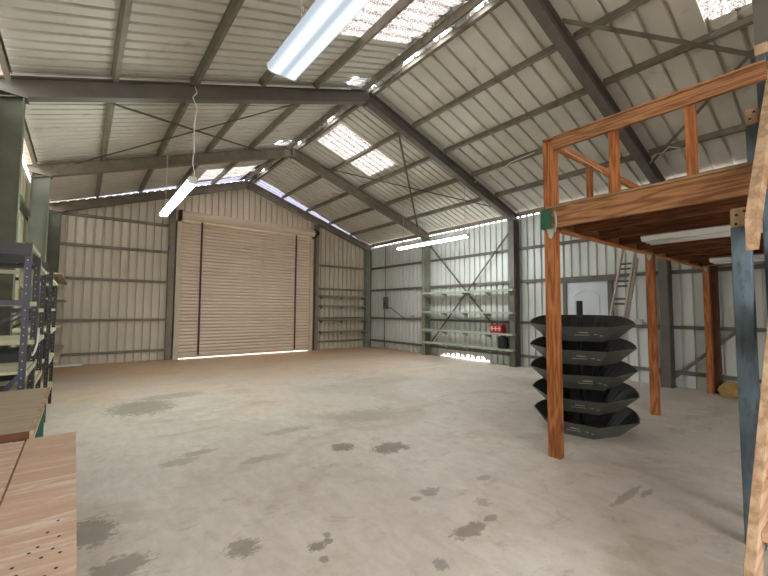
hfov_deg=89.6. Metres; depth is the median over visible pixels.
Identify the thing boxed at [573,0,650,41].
purlin
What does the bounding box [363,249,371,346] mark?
column
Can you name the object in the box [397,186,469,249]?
strip light
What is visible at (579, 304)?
pipe
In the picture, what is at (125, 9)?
purlin
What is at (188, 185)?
strip light
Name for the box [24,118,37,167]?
eave purlin
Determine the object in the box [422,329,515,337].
steel shelf
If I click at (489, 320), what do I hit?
brace
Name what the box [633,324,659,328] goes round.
girt
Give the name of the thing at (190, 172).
purlin
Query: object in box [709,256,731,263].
strip light
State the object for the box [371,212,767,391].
wall
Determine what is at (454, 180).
purlin
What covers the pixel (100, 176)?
purlin
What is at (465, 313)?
steel shelf
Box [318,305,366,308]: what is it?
steel shelf
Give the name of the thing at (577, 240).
girt
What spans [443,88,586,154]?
purlin
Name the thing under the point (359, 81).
ceiling vent
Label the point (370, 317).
girt
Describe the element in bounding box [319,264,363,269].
girt
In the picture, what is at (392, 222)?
purlin
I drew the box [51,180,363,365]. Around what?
wall
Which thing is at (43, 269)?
storage rack
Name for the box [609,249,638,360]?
ladder
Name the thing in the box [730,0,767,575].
stair
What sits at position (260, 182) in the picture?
window
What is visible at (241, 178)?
window
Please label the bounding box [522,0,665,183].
rafter
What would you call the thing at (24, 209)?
girt
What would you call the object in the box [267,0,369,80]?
light
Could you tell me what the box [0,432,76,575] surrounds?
workbench
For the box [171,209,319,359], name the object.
door
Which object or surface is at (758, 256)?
strip light
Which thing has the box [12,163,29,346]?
wall
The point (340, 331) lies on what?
steel shelf
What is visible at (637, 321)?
outlet box
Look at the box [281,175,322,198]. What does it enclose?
purlin
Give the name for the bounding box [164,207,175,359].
column
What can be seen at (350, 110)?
purlin
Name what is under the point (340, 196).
purlin
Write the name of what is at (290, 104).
brace
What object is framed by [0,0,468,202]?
ceiling
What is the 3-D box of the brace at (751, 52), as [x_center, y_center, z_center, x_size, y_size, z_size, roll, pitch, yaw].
[4.877,-3.117,5.142,0.050,1.118,4.671,0,-3,7]
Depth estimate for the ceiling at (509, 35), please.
7.15 m
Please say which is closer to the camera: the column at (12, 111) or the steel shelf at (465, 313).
the column at (12, 111)
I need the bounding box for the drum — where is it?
[498,335,508,348]
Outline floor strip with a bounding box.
[53,364,81,367]
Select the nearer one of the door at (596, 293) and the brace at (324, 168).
the door at (596, 293)
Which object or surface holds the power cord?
hanging from the junction box at (192, 79)
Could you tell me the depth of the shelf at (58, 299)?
7.94 m
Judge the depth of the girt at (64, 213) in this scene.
10.86 m
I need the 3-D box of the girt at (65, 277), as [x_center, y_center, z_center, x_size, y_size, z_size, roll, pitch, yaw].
[-7.531,-0.227,10.839,2.520,0.070,0.085,3,-4,-38]
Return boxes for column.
[0,93,25,390]
[27,172,50,370]
[41,210,61,368]
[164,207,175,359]
[312,224,319,349]
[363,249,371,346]
[421,239,430,354]
[508,221,521,366]
[658,258,677,388]
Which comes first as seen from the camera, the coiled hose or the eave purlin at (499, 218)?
the coiled hose
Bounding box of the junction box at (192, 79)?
[190,77,198,86]
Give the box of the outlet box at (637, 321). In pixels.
[634,319,659,323]
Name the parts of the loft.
corner plate, post, rail, post, rail, post, post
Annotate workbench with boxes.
[0,387,49,443]
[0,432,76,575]
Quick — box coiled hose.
[19,268,32,290]
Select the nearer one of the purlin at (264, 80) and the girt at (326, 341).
the purlin at (264, 80)
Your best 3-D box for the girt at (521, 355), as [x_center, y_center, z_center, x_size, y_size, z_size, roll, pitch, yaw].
[4.086,1.816,10.064,0.085,0.070,1.165,3,-4,-38]
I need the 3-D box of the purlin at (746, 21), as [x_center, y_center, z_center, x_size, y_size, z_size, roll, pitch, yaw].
[4.564,-3.365,4.910,0.089,0.126,3.340,3,-4,-38]
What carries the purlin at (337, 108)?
attached to the rafter at (33, 88)
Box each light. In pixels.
[160,148,196,216]
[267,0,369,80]
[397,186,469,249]
[640,221,762,244]
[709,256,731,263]
[753,253,764,261]
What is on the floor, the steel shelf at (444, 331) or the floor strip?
the floor strip
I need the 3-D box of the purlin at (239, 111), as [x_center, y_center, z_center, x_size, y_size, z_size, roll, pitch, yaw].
[-3.112,-3.245,7.726,0.088,0.126,3.290,3,-4,-38]
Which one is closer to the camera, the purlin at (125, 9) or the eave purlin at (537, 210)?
the purlin at (125, 9)
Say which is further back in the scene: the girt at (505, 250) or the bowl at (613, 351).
the girt at (505, 250)
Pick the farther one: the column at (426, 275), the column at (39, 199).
the column at (426, 275)
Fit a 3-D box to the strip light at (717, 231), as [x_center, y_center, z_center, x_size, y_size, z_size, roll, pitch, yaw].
[3.376,-0.570,3.891,0.320,0.107,1.300,3,-4,-38]
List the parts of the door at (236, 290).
guide rail, guide rail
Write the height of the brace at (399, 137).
1.218 m
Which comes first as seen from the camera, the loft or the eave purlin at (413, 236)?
the loft
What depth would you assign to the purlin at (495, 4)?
6.25 m
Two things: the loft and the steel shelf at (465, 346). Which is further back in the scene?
the steel shelf at (465, 346)
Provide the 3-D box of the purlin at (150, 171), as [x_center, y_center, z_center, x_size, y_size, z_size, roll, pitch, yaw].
[-6.006,-2.817,9.821,0.089,0.126,3.290,3,-4,-38]
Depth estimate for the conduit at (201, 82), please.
6.40 m
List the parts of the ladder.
rail, rail, rail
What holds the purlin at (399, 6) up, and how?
attached to the rafter
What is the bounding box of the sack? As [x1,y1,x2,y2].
[717,382,737,398]
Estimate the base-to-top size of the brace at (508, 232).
3.434 m
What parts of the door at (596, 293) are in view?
panel moulding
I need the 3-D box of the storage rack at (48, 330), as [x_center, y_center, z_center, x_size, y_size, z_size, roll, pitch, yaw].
[-5.074,0.791,5.511,0.547,2.000,1.330,3,-4,-38]
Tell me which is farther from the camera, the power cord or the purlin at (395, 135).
the purlin at (395, 135)
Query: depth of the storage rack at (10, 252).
2.92 m
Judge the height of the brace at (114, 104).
1.218 m
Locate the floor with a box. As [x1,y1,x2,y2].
[41,347,767,575]
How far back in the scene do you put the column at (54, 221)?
9.94 m
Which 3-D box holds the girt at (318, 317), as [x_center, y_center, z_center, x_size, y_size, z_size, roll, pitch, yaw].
[-1.695,1.187,15.347,2.070,0.070,0.085,3,-4,-38]
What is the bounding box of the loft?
[540,59,767,459]
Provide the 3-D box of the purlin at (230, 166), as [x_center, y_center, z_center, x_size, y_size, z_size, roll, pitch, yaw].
[-4.476,-3.385,11.053,0.088,0.126,3.290,3,-4,-38]
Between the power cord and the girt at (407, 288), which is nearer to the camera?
the power cord
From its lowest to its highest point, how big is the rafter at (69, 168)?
1.954 m
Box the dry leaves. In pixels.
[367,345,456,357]
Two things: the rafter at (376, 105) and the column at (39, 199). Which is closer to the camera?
the column at (39, 199)
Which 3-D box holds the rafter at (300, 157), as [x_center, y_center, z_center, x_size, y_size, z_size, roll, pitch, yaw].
[-0.454,-2.703,11.980,5.230,1.948,0.190,3,-4,-38]
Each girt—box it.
[20,193,30,216]
[56,318,164,321]
[60,242,167,253]
[60,349,163,356]
[62,212,168,226]
[64,276,165,282]
[318,317,362,318]
[318,339,362,342]
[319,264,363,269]
[319,288,363,291]
[370,317,421,319]
[370,339,421,345]
[371,261,421,269]
[371,287,421,291]
[430,249,508,261]
[430,281,508,287]
[430,319,509,322]
[430,345,509,355]
[519,239,587,249]
[519,271,657,282]
[520,354,540,358]
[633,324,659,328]
[633,366,661,372]
[671,264,764,273]
[673,326,766,331]
[675,370,761,383]
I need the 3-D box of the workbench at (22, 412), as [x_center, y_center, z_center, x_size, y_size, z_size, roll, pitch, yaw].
[-2.213,1.156,2.201,0.380,0.921,1.312,3,-4,-38]
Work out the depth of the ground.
13.76 m
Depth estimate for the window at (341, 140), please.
9.96 m
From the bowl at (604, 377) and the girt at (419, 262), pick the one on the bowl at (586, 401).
the bowl at (604, 377)
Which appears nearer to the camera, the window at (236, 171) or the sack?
the sack
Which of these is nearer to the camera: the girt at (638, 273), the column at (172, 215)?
the girt at (638, 273)
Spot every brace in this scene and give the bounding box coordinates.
[75,104,295,163]
[108,103,260,151]
[324,168,490,206]
[397,132,417,226]
[429,245,509,346]
[431,232,508,340]
[561,18,767,59]
[652,48,753,160]
[674,319,756,377]
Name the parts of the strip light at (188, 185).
chain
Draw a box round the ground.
[443,353,489,361]
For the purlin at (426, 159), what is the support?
attached to the rafter at (376, 105)
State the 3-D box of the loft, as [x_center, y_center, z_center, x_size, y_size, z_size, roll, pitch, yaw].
[4.906,0.115,4.477,5.595,3.340,3.390,3,-4,-38]
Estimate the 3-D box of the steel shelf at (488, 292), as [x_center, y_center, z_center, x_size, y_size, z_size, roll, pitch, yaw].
[2.471,0.180,11.819,0.300,0.170,3.500,3,-4,-38]
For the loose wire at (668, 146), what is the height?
0.174 m
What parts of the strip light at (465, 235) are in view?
chain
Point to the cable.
(38, 331)
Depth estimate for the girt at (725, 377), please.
7.42 m
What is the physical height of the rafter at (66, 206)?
1.954 m
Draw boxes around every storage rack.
[0,241,40,391]
[0,254,46,391]
[8,271,57,421]
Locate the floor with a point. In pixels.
(351, 461)
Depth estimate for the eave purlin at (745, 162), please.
7.37 m
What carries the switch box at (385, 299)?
attached to the wall at (589, 258)
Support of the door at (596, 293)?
in the wall at (589, 258)
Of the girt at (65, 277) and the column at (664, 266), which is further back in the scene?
the girt at (65, 277)
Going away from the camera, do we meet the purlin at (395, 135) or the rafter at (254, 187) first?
the purlin at (395, 135)
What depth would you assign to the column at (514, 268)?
10.58 m
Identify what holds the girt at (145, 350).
attached to the wall at (86, 299)
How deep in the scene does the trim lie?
7.22 m
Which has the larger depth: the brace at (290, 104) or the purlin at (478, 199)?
the purlin at (478, 199)
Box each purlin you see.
[0,31,11,81]
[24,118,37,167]
[95,158,102,198]
[100,103,114,160]
[111,0,132,82]
[138,154,156,193]
[157,103,189,157]
[176,151,205,189]
[193,0,244,84]
[205,104,249,153]
[210,149,246,185]
[244,146,286,181]
[248,104,300,150]
[252,158,287,183]
[259,70,274,87]
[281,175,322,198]
[288,105,346,148]
[297,105,361,150]
[306,192,349,212]
[313,0,413,89]
[329,207,374,224]
[330,132,400,172]
[350,221,396,235]
[358,156,431,189]
[362,0,484,91]
[370,235,419,247]
[372,0,506,95]
[384,178,458,205]
[407,197,482,220]
[412,45,556,128]
[428,216,505,234]
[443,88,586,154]
[470,147,542,176]
[494,155,633,197]
[517,183,650,216]
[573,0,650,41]
[603,14,752,86]
[648,123,745,155]
[667,162,746,180]
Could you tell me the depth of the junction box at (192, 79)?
5.62 m
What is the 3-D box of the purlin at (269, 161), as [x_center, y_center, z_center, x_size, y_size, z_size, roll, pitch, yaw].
[-3.648,-3.692,11.720,0.088,0.126,3.290,3,-4,-38]
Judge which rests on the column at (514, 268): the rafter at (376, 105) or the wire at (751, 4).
the rafter at (376, 105)
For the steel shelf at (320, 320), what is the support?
attached to the column at (367, 255)
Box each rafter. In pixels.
[0,75,369,106]
[26,147,292,178]
[49,181,248,212]
[248,181,370,251]
[291,147,430,240]
[365,91,519,223]
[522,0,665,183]
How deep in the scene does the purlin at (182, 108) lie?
7.07 m
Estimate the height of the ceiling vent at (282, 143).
0.150 m
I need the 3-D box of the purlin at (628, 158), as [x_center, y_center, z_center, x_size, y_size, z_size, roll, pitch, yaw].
[3.933,-2.496,8.809,0.088,0.126,3.320,3,-4,-38]
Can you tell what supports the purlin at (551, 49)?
attached to the rafter at (543, 11)
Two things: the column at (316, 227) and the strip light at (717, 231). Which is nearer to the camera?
the strip light at (717, 231)
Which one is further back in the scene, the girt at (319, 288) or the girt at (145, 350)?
the girt at (319, 288)
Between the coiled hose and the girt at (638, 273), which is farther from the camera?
the girt at (638, 273)
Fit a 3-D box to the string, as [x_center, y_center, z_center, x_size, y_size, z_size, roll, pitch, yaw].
[2.321,-1.165,4.437,1.024,0.627,0.060,3,-4,-34]
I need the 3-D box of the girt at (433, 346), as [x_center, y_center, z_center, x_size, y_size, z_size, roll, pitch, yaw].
[2.609,1.916,11.944,0.085,0.070,3.280,3,-4,-38]
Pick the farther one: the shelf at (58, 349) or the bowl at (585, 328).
the shelf at (58, 349)
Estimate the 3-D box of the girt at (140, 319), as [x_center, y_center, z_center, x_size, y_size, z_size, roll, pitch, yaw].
[-7.538,0.891,10.774,2.520,0.070,0.085,3,-4,-38]
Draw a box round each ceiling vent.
[276,140,291,146]
[348,77,369,87]
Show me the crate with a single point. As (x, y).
(493, 328)
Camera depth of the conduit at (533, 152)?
8.78 m
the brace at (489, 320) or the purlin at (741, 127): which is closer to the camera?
the purlin at (741, 127)
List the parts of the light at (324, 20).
chain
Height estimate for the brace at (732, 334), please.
1.243 m
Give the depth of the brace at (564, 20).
5.27 m
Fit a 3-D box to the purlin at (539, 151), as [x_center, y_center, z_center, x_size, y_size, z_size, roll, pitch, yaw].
[3.172,-2.857,8.230,0.089,0.126,3.320,3,-4,-38]
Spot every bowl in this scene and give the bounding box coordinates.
[529,315,635,341]
[530,336,636,365]
[530,356,637,390]
[532,378,639,414]
[534,399,639,438]
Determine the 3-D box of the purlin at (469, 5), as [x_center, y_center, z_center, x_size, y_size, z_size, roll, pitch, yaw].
[0.619,-3.982,6.286,0.088,0.126,3.320,3,-4,-38]
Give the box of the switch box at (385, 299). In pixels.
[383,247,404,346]
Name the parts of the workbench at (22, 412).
leg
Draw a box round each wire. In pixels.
[650,146,681,163]
[710,4,751,35]
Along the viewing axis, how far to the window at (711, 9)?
4.90 m
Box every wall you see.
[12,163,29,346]
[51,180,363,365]
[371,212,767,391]
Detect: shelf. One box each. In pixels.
[44,321,65,327]
[45,298,66,301]
[47,272,66,284]
[49,345,63,362]
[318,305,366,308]
[318,319,366,322]
[318,330,366,334]
[319,295,366,299]
[422,289,514,297]
[422,311,514,316]
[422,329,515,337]
[422,341,515,352]
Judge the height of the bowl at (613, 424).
0.285 m
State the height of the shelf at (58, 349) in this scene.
0.025 m
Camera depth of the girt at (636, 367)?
8.20 m
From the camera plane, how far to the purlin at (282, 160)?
11.93 m
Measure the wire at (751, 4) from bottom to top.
0.068 m
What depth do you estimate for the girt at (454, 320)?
11.88 m
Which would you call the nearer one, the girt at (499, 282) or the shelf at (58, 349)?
the shelf at (58, 349)
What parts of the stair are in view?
post, post, post, post, handrail, post, post, post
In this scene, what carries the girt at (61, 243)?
attached to the wall at (86, 299)
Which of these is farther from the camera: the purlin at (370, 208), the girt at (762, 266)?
the purlin at (370, 208)
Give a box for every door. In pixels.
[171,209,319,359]
[561,276,615,315]
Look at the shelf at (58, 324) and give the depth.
8.00 m
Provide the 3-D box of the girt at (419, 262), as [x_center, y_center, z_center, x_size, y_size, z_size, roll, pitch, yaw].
[0.496,-0.854,14.823,0.085,0.070,3.280,3,-4,-38]
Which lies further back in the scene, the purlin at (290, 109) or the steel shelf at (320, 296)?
the steel shelf at (320, 296)
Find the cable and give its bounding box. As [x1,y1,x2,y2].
[31,328,39,355]
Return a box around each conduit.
[200,82,350,89]
[474,152,534,182]
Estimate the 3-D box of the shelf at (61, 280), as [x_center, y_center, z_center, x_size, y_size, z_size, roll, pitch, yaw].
[-7.045,-0.184,8.380,0.220,0.025,3.850,3,-4,-38]
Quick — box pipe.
[576,301,582,315]
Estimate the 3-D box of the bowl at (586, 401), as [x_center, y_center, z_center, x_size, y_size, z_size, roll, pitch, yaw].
[2.564,1.373,4.995,1.240,0.285,1.135,-2,-2,34]
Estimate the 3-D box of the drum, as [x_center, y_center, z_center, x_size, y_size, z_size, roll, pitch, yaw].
[3.288,1.486,10.674,0.280,0.360,0.280,3,-4,-38]
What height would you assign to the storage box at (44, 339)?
0.270 m
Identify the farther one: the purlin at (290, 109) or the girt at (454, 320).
the girt at (454, 320)
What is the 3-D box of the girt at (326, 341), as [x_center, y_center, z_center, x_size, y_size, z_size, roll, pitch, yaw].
[-1.700,2.086,15.295,2.070,0.070,0.085,3,-4,-38]
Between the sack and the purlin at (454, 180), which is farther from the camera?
the purlin at (454, 180)
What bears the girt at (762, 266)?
attached to the wall at (589, 258)
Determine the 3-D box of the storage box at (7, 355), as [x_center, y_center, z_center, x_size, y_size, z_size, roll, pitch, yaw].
[-3.575,0.720,3.708,0.232,0.270,0.412,3,-4,-38]
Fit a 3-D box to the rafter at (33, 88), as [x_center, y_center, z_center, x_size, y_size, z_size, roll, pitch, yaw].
[-2.397,-3.051,6.082,5.250,1.954,0.190,3,-4,-38]
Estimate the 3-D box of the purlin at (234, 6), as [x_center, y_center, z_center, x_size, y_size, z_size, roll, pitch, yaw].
[-1.739,-3.107,4.387,0.089,0.126,3.320,3,-4,-38]
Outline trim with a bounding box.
[250,0,509,179]
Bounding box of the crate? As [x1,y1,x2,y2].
[490,325,505,332]
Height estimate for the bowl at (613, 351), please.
0.285 m
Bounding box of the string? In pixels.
[562,148,606,192]
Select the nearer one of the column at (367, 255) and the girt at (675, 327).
the girt at (675, 327)
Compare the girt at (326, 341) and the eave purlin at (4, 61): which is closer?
the eave purlin at (4, 61)
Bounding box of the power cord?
[192,87,197,176]
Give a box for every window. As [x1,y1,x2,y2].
[92,175,247,197]
[198,164,261,179]
[249,175,373,247]
[317,123,395,175]
[339,0,463,43]
[696,0,751,22]
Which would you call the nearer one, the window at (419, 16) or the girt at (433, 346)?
the window at (419, 16)
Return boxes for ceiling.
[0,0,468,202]
[257,0,767,245]
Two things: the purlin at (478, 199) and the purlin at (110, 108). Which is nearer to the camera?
the purlin at (110, 108)
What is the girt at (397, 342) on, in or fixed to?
attached to the wall at (589, 258)

